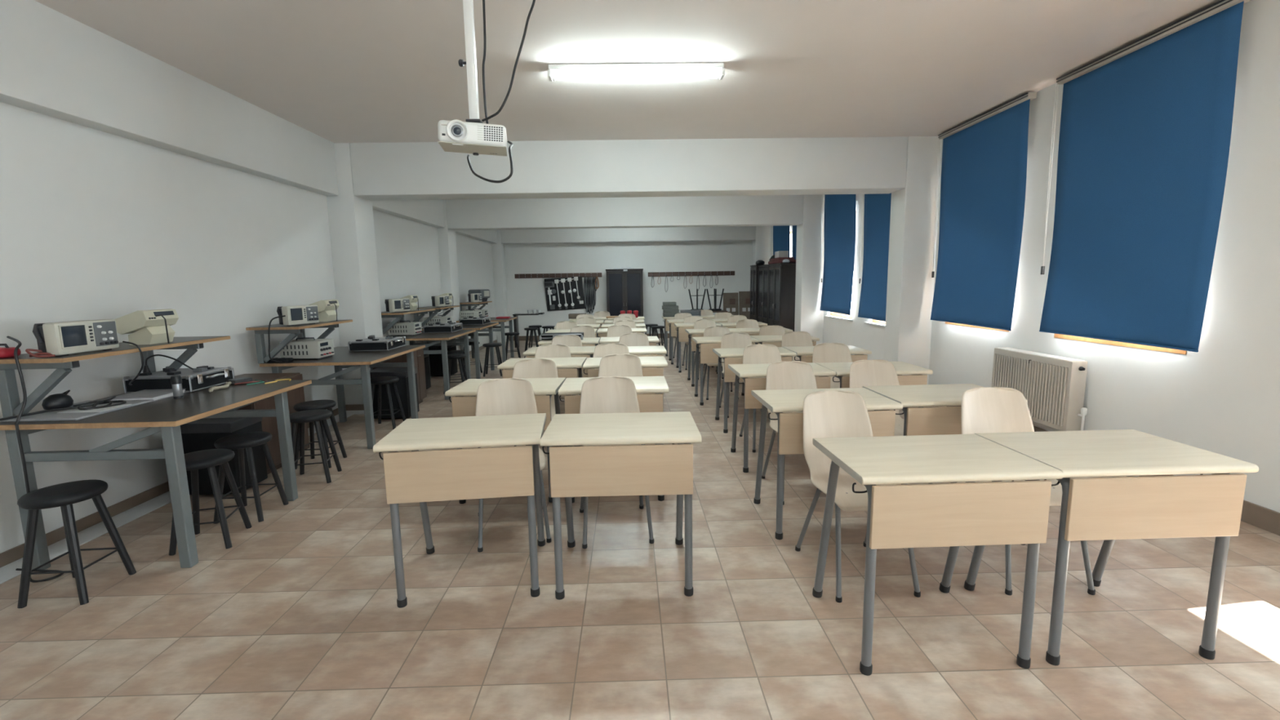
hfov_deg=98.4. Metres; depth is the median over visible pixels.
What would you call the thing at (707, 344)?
school desk
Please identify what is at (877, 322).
window
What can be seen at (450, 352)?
round stool
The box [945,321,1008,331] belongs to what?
window
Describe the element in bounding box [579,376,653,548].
chair
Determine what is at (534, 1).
cable
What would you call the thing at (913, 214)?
pillar
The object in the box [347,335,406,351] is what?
flight case
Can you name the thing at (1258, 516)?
baseboard
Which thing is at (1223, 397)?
wall
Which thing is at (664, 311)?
carton
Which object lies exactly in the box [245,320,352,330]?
shelf
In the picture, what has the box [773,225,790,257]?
roller blind
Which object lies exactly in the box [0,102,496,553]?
wall
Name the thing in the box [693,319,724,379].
chair
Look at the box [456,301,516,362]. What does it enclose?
workbench
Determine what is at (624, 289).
tall cabinet
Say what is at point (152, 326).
meter
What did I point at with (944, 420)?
school desk
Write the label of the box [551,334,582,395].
chair
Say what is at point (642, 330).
school desk
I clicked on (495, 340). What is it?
baseboard
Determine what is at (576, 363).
school desk
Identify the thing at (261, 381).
loose wire
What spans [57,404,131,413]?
paper sheet
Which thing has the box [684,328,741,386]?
school desk
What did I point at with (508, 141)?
cable
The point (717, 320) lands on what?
school desk
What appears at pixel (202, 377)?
flight case
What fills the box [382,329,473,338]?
countertop
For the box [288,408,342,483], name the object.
round stool
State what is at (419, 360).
base cabinet
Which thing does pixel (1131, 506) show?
school desk
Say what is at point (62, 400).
pouch
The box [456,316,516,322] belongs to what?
countertop
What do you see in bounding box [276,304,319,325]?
oscilloscope
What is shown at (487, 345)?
round stool
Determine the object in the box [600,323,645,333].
school desk
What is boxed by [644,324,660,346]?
round stool
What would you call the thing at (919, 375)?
school desk
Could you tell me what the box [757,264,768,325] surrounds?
tall cabinet
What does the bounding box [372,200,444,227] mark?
beam
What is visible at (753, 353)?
chair
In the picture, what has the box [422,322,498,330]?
countertop
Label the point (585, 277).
lead
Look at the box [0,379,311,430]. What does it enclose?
countertop
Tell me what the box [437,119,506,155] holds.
projector
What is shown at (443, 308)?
shelf bracket
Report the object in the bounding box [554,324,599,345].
school desk
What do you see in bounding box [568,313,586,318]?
carton
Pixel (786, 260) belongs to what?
bundle
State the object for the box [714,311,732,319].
chair
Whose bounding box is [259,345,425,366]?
countertop
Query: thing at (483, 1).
cable
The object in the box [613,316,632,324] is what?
chair
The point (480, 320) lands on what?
flight case
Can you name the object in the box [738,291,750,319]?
display panel
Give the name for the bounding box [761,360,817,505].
chair
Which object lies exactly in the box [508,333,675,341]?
baseboard
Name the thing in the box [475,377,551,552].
chair
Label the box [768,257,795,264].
folded cloth
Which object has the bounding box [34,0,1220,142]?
ceiling
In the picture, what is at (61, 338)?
oscilloscope
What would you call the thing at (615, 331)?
chair
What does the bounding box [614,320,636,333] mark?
chair
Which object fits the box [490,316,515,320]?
countertop
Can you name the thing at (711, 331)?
chair
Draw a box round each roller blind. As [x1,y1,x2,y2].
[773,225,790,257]
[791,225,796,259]
[819,194,855,315]
[857,192,891,321]
[930,92,1036,330]
[1039,0,1251,352]
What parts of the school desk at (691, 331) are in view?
leg, leg, panel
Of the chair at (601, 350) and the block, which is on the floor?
the chair at (601, 350)
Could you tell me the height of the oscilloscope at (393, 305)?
0.170 m
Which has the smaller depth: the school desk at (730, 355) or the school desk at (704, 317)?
the school desk at (730, 355)
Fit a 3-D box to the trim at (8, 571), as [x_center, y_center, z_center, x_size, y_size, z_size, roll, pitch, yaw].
[-3.253,1.164,2.359,0.178,0.006,8.288,-1,8,-1]
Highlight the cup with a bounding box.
[633,310,638,317]
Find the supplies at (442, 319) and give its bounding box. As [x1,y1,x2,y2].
[423,315,452,325]
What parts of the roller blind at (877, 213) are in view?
pull cord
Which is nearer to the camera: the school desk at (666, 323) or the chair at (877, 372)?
the chair at (877, 372)
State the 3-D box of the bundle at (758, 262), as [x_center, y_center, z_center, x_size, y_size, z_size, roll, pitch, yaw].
[2.831,-2.297,13.021,0.220,0.110,0.214,-1,8,-1]
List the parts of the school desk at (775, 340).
panel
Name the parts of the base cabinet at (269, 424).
door, door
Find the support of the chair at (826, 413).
on the floor
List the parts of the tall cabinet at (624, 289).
door, glass pane, door, glass pane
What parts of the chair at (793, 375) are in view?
leg, leg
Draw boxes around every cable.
[6,336,63,582]
[466,140,513,182]
[481,0,535,121]
[482,0,488,124]
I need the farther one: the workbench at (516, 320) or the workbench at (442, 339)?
the workbench at (516, 320)
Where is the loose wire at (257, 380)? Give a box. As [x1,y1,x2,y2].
[235,380,266,384]
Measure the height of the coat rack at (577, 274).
0.110 m
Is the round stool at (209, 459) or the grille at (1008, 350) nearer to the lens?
the round stool at (209, 459)
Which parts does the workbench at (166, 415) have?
shelf post, leg, rail, shelf arm, arm, rail, shelf post, leg, leg, shelf arm, arm, connector strip, rail, leg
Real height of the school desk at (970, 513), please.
0.760 m
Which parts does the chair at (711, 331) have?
leg, leg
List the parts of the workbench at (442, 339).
shelf arm, leg, shelf arm, rail, rail, leg, leg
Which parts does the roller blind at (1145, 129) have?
pull cord, rail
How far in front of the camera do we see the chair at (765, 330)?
7.19 m
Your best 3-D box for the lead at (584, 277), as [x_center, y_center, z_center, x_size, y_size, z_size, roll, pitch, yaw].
[-1.397,-1.700,14.071,0.070,0.808,0.033,-1,8,-1]
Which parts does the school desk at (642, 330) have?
panel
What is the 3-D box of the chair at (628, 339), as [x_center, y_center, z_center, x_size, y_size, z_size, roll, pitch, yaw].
[-0.065,0.145,6.227,0.409,0.850,0.581,-1,8,0]
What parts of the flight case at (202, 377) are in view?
handle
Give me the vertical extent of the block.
0.040 m
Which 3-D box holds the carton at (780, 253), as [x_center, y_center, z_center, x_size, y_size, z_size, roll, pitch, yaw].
[2.915,-2.171,11.374,0.200,0.130,0.320,-1,8,-1]
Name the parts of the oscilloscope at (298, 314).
handle, control panel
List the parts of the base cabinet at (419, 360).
door, door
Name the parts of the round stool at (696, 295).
leg, leg, leg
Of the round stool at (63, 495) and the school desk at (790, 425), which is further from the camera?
the school desk at (790, 425)
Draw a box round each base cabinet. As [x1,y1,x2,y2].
[234,373,309,474]
[373,347,426,404]
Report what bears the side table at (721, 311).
on the floor
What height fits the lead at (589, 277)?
0.858 m
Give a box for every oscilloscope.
[32,319,119,356]
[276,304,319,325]
[384,297,409,312]
[431,295,449,306]
[467,293,482,302]
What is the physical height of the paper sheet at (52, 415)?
0.012 m
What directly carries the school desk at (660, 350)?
on the floor
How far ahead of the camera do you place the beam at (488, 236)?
12.22 m
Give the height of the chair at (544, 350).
0.850 m
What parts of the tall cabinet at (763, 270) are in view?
door, glass pane, glass pane, door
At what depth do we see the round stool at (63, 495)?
2.55 m
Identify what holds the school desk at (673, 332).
on the floor
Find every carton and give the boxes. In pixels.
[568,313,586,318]
[662,302,675,306]
[662,305,678,309]
[662,309,679,313]
[662,312,675,316]
[774,250,788,257]
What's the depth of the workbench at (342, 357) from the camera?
4.91 m
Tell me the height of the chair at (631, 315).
0.850 m
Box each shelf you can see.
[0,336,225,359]
[0,336,230,364]
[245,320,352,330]
[381,308,432,313]
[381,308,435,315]
[417,305,457,308]
[428,305,459,309]
[459,301,492,304]
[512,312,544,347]
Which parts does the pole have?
clamp knob, swivel plate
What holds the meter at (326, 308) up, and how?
on the workbench at (342, 357)
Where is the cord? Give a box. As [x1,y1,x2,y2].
[145,354,193,369]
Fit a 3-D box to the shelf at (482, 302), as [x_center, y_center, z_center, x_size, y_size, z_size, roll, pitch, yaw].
[-3.243,-1.128,10.857,0.440,0.021,0.950,-1,8,-1]
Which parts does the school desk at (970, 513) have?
leg, leg, leg, panel, leg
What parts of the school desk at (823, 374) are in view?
leg, leg, panel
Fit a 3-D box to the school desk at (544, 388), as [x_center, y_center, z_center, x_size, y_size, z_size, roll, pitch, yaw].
[-0.889,0.538,3.863,0.710,0.760,0.559,-1,8,0]
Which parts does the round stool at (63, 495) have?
leg, seat, leg, leg, leg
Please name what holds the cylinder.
on the workbench at (166, 415)
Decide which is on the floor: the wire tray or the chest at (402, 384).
the chest at (402, 384)
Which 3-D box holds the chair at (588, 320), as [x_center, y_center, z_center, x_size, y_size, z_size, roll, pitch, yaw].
[-0.934,-0.290,9.434,0.409,0.850,0.581,-1,8,0]
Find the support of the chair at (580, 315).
on the floor
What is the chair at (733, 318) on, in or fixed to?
on the floor
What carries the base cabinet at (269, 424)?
on the floor
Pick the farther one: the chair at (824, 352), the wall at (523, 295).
the wall at (523, 295)
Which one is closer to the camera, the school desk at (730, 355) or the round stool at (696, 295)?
the school desk at (730, 355)
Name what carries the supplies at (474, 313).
on the workbench at (501, 321)
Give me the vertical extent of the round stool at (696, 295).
0.512 m
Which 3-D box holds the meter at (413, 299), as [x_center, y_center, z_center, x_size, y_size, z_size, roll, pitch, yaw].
[-3.093,-0.765,7.451,0.251,0.218,0.240,-1,8,-1]
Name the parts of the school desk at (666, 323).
leg, leg, panel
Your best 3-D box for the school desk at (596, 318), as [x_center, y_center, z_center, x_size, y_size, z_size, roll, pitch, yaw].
[-0.997,-0.446,10.904,0.710,0.760,0.559,-1,8,-1]
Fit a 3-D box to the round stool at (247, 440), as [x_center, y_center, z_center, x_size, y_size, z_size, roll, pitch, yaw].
[-2.498,0.737,3.523,0.300,0.512,0.300,-1,8,-3]
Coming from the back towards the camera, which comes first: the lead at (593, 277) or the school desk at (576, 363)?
the lead at (593, 277)
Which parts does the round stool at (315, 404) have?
leg, leg, seat, leg, leg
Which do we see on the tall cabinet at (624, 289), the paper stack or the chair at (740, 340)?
the paper stack
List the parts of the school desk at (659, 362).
panel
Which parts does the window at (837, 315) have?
sill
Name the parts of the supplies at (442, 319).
panel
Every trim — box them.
[0,410,360,584]
[354,410,364,414]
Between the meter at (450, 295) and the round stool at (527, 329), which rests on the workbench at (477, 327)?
the meter at (450, 295)
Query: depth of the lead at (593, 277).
14.07 m
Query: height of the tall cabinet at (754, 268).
1.800 m
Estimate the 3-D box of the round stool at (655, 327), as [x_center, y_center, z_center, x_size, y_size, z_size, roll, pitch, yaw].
[0.388,-0.470,11.809,0.300,0.512,0.300,-2,8,-11]
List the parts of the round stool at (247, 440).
leg, leg, seat, leg, leg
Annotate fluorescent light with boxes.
[547,62,724,81]
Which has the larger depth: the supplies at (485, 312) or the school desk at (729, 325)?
the supplies at (485, 312)
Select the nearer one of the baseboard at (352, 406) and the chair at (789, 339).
the chair at (789, 339)
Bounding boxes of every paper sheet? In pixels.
[0,399,154,422]
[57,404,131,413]
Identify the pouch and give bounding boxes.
[41,390,73,409]
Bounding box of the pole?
[457,0,483,123]
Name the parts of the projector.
len glass, plate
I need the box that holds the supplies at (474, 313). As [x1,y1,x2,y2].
[459,309,482,319]
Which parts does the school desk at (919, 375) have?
leg, panel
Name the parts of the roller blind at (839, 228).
pull cord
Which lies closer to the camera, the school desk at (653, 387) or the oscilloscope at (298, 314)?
the school desk at (653, 387)
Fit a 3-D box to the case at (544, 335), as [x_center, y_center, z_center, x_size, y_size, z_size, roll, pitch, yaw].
[-0.954,-0.291,6.779,0.537,0.075,0.253,-1,8,-1]
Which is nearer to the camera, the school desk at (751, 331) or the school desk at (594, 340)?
the school desk at (594, 340)
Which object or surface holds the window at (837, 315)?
in the wall at (1223, 397)
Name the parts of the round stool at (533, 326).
leg, leg, seat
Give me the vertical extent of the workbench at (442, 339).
1.108 m
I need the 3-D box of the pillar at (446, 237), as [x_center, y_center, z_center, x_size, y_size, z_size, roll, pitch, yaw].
[-3.463,-1.425,10.053,0.190,3.010,0.450,-1,8,-1]
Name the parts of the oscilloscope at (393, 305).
control panel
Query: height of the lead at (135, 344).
0.271 m
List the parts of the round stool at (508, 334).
leg, seat, leg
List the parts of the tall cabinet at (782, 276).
door, glass pane, glass pane, door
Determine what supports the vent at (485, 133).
attached to the projector
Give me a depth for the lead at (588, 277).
14.09 m
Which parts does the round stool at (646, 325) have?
seat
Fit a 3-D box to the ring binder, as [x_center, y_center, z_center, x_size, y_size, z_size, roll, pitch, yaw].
[-2.966,0.213,3.344,0.250,0.026,0.290,-2,8,-5]
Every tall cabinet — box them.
[605,268,643,316]
[750,264,765,320]
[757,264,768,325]
[768,262,795,331]
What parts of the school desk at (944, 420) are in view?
leg, panel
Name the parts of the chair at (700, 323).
leg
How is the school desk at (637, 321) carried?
on the floor
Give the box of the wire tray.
[680,309,701,316]
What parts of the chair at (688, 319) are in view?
leg, leg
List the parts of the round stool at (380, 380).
leg, leg, seat, leg, leg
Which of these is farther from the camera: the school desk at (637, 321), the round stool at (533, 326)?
the round stool at (533, 326)
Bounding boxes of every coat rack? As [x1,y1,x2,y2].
[514,272,601,278]
[648,271,734,276]
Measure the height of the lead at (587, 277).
0.888 m
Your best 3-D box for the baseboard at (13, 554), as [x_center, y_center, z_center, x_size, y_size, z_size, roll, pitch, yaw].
[-3.348,1.131,2.358,0.012,0.075,8.300,-1,8,-1]
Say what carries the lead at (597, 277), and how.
hanging from the coat rack at (577, 274)
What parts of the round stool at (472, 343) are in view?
seat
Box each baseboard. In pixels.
[0,404,346,567]
[346,404,364,410]
[469,339,497,355]
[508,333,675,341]
[946,405,1279,535]
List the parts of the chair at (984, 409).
leg, leg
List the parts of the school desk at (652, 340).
panel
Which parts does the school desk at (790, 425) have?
leg, leg, panel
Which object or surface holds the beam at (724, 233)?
attached to the ceiling
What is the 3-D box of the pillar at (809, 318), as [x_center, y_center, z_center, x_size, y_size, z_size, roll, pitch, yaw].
[3.125,-1.546,10.143,0.430,3.010,0.380,-1,8,-1]
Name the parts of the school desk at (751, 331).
panel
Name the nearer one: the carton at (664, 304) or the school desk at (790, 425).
the school desk at (790, 425)
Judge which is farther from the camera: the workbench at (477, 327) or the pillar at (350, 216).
the workbench at (477, 327)
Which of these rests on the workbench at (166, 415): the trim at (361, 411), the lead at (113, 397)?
the lead at (113, 397)
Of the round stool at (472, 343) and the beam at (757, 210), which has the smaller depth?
the round stool at (472, 343)
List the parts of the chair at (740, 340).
leg, leg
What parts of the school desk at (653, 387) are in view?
panel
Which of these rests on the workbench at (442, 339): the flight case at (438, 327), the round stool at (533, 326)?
the flight case at (438, 327)
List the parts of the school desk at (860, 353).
panel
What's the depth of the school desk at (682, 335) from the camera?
8.71 m
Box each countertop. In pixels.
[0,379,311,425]
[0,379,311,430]
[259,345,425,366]
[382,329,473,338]
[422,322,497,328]
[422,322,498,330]
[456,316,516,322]
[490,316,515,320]
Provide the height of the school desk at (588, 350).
0.760 m
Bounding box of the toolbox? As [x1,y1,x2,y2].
[496,316,511,318]
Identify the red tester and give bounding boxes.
[0,343,21,358]
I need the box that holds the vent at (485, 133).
[477,125,502,142]
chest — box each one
[180,417,267,494]
[369,367,419,418]
[423,354,431,389]
[428,342,457,376]
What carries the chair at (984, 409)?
on the floor
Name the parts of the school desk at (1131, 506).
leg, leg, leg, panel, leg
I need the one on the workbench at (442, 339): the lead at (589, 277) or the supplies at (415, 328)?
the supplies at (415, 328)
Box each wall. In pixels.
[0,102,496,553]
[504,240,752,336]
[770,0,1279,512]
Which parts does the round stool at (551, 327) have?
seat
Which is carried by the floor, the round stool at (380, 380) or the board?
the round stool at (380, 380)
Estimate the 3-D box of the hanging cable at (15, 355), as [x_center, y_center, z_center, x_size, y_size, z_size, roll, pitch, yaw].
[-3.103,0.496,2.773,0.335,1.217,0.134,4,9,30]
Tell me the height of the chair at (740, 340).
0.850 m
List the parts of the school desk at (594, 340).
panel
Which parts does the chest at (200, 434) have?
lid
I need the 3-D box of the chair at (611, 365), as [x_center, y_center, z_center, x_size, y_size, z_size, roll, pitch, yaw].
[-0.154,0.411,4.338,0.409,0.850,0.581,-1,8,0]
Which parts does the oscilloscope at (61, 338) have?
handle, control panel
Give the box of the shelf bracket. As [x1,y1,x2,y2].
[435,308,450,315]
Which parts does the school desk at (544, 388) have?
panel, leg, leg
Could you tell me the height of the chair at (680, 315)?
0.850 m
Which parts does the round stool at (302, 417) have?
leg, leg, seat, leg, leg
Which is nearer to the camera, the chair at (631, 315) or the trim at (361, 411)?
the trim at (361, 411)
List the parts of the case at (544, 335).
edge trim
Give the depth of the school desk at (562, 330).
7.98 m
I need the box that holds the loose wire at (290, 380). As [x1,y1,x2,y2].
[264,378,291,384]
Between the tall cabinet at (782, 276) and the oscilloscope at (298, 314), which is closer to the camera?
the oscilloscope at (298, 314)
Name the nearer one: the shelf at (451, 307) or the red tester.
the red tester
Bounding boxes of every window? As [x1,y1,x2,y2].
[823,210,856,320]
[863,319,885,327]
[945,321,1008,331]
[1053,333,1186,354]
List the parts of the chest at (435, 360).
lid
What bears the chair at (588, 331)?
on the floor
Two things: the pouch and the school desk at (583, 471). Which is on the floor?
the school desk at (583, 471)
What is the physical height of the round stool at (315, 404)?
0.512 m
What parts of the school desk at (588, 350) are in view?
panel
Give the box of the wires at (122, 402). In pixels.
[73,400,126,410]
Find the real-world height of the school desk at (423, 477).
0.760 m
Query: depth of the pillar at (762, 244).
13.71 m
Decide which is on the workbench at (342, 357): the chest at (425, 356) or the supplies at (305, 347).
the supplies at (305, 347)
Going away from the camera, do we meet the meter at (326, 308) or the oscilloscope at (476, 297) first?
the meter at (326, 308)
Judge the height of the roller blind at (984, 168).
2.043 m
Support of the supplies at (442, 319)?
on the workbench at (477, 327)
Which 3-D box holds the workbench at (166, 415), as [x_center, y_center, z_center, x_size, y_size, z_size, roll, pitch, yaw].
[-2.793,0.462,3.347,0.995,1.108,1.220,-1,8,-1]
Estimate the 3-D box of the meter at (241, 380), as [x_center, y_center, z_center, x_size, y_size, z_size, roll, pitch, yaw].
[-2.746,0.142,3.792,0.075,0.034,0.130,1,8,13]
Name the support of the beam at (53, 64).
attached to the ceiling
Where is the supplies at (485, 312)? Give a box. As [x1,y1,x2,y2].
[466,308,488,316]
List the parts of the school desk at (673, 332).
leg, leg, panel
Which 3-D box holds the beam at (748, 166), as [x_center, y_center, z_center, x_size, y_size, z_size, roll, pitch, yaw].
[-0.095,-2.196,6.357,6.195,0.570,0.400,-1,8,-1]
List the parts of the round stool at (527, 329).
leg, seat, leg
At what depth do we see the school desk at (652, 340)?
6.53 m
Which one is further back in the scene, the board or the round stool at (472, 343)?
the board
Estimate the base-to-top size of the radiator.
0.779 m
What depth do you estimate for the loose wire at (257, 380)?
3.77 m
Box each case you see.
[122,365,235,393]
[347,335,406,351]
[422,321,462,333]
[458,315,490,324]
[538,332,583,340]
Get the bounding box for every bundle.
[755,260,764,264]
[782,258,790,262]
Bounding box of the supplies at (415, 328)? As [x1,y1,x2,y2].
[387,320,422,335]
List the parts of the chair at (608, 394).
leg, leg, leg, leg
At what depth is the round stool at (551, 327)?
12.20 m
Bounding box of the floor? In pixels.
[0,337,1279,719]
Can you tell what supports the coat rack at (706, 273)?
attached to the wall at (523, 295)
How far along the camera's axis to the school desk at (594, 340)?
6.53 m
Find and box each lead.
[0,395,115,421]
[122,341,143,385]
[267,315,285,362]
[583,277,586,308]
[585,277,588,312]
[586,277,589,311]
[587,276,591,313]
[589,276,591,311]
[591,276,593,312]
[591,276,595,309]
[593,276,595,306]
[595,276,599,288]
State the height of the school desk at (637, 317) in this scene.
0.760 m
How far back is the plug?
3.52 m
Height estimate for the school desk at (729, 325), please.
0.760 m
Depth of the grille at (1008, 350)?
4.65 m
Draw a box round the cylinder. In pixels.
[169,375,183,399]
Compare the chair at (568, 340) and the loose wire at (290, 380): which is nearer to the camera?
the loose wire at (290, 380)
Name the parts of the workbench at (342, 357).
shelf post, leg, shelf arm, rail, shelf post, shelf arm, rail, leg, leg, rail, leg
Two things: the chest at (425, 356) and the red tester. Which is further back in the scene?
the chest at (425, 356)
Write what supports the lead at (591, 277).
hanging from the coat rack at (577, 274)
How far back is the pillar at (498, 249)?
13.72 m
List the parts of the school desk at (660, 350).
panel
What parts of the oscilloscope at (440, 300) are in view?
control panel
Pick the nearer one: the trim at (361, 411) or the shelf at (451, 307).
the trim at (361, 411)
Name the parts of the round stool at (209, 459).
leg, leg, seat, leg, leg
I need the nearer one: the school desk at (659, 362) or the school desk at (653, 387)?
the school desk at (653, 387)
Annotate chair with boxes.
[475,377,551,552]
[511,358,558,420]
[534,344,572,399]
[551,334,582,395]
[555,320,577,329]
[569,325,595,344]
[575,314,594,320]
[576,316,595,324]
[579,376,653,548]
[593,311,609,324]
[593,342,629,368]
[598,354,644,444]
[606,324,631,337]
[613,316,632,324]
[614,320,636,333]
[617,313,635,319]
[618,333,650,355]
[673,312,694,358]
[682,315,705,369]
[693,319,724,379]
[699,309,713,353]
[703,326,732,399]
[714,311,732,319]
[719,332,761,417]
[727,315,746,322]
[736,319,759,328]
[739,344,782,452]
[758,325,785,344]
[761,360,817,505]
[781,331,813,361]
[795,390,920,602]
[812,342,852,388]
[849,359,932,484]
[960,386,1095,595]
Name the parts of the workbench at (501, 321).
leg, shelf arm, leg, rail, rail, leg, leg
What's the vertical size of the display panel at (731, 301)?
1.141 m
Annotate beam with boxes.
[0,0,338,195]
[349,136,907,200]
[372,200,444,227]
[445,195,803,230]
[455,230,497,243]
[500,226,755,244]
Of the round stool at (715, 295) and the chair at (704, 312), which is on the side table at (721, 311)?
the round stool at (715, 295)
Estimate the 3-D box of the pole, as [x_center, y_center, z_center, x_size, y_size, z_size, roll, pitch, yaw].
[-0.760,-1.493,2.462,0.140,0.839,0.140,-1,8,-1]
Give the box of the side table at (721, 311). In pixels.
[712,310,727,312]
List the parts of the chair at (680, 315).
leg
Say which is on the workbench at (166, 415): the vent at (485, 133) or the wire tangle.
the wire tangle
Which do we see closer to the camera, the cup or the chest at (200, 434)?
the chest at (200, 434)
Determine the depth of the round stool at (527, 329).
11.80 m
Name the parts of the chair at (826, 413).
leg, leg, leg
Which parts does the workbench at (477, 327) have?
leg, shelf arm, rail, rail, leg, leg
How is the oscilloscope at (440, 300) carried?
on the workbench at (477, 327)
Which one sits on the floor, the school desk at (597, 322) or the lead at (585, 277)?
the school desk at (597, 322)
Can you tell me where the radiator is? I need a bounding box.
[991,347,1087,431]
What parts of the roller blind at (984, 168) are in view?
pull cord, rail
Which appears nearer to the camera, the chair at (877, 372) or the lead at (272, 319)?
the chair at (877, 372)
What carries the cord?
on the flight case at (202, 377)
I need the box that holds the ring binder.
[106,388,187,401]
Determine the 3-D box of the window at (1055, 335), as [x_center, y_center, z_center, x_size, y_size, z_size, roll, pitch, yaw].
[3.482,-0.894,3.960,0.054,1.580,1.100,-1,8,-1]
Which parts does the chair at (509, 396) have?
leg, leg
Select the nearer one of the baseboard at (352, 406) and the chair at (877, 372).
the chair at (877, 372)
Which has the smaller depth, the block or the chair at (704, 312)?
the block
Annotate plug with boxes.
[142,364,151,373]
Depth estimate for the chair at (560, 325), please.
8.66 m
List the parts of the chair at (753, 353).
leg, leg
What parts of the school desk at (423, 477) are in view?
leg, leg, panel, leg, leg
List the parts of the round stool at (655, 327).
seat, leg, leg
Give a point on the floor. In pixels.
(299, 619)
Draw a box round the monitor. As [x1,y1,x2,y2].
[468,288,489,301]
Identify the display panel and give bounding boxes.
[723,292,738,315]
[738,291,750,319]
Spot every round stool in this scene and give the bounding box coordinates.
[17,480,136,608]
[168,448,251,555]
[213,431,288,524]
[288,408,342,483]
[293,400,346,469]
[370,376,405,429]
[443,350,467,386]
[443,353,466,394]
[462,341,482,373]
[482,342,503,377]
[504,332,520,359]
[524,327,538,351]
[528,324,542,347]
[541,325,555,345]
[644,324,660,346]
[651,325,664,345]
[688,288,706,310]
[706,288,724,311]
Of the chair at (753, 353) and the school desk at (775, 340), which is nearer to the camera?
the chair at (753, 353)
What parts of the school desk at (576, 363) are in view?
panel, leg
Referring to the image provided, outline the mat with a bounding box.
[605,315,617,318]
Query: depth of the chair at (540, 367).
4.34 m
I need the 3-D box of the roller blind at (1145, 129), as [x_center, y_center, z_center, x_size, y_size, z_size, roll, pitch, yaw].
[3.378,-1.146,3.900,0.085,2.030,1.405,-1,8,-1]
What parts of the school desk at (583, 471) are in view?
leg, leg, panel, leg, leg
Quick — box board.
[544,276,584,311]
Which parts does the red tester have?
handle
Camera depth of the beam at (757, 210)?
9.73 m
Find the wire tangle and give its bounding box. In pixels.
[25,348,55,357]
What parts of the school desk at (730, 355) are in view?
leg, leg, panel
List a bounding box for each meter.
[114,308,178,345]
[226,377,252,384]
[308,299,339,321]
[400,294,418,311]
[437,293,453,306]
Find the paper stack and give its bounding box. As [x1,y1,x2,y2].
[613,266,634,269]
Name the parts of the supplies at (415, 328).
panel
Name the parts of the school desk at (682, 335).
leg, leg, panel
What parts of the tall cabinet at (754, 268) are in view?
door, glass pane, door, glass pane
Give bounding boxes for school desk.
[373,413,546,608]
[444,377,565,503]
[497,356,586,446]
[523,346,595,377]
[537,337,600,355]
[540,411,702,599]
[545,328,597,333]
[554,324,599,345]
[558,376,668,502]
[564,320,604,344]
[569,317,607,333]
[582,355,667,444]
[596,327,646,337]
[599,336,659,355]
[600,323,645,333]
[604,319,644,324]
[607,316,644,324]
[627,345,666,368]
[662,315,695,355]
[666,319,684,364]
[674,322,721,373]
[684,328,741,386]
[692,336,758,405]
[699,315,714,352]
[711,318,727,326]
[712,346,795,433]
[717,321,767,328]
[728,362,835,472]
[734,327,792,344]
[750,334,819,346]
[751,387,902,539]
[782,345,871,362]
[812,434,1063,675]
[815,361,933,407]
[862,383,1027,484]
[964,429,1258,665]
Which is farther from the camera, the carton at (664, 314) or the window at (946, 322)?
the carton at (664, 314)
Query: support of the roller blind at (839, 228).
attached to the window at (837, 315)
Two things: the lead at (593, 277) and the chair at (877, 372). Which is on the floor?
the chair at (877, 372)
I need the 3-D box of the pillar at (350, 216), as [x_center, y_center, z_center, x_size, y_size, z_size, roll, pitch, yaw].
[-3.327,-0.930,6.494,0.310,3.010,0.460,-1,8,-1]
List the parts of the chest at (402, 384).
lid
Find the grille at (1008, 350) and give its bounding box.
[997,347,1084,361]
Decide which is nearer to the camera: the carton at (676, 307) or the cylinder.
the cylinder
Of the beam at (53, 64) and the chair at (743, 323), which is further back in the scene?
the chair at (743, 323)
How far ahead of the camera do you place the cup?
10.70 m
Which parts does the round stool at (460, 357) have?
leg, seat, leg, leg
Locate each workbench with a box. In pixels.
[0,336,311,569]
[245,319,425,448]
[381,308,475,399]
[413,305,498,379]
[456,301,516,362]
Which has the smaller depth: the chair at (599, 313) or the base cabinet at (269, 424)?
the base cabinet at (269, 424)
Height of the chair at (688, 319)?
0.850 m
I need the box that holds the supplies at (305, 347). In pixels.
[279,337,334,359]
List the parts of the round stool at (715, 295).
leg, seat, leg, leg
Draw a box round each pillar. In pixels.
[326,142,382,404]
[437,200,460,364]
[491,229,508,342]
[752,226,770,265]
[794,194,824,344]
[884,136,942,384]
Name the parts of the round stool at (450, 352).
seat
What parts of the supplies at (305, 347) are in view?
handle, panel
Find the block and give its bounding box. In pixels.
[266,357,293,363]
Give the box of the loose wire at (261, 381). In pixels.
[246,379,264,385]
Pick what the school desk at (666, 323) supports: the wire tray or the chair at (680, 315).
the wire tray
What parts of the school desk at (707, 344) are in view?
leg, leg, panel, leg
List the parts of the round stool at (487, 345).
leg, leg, seat, leg, leg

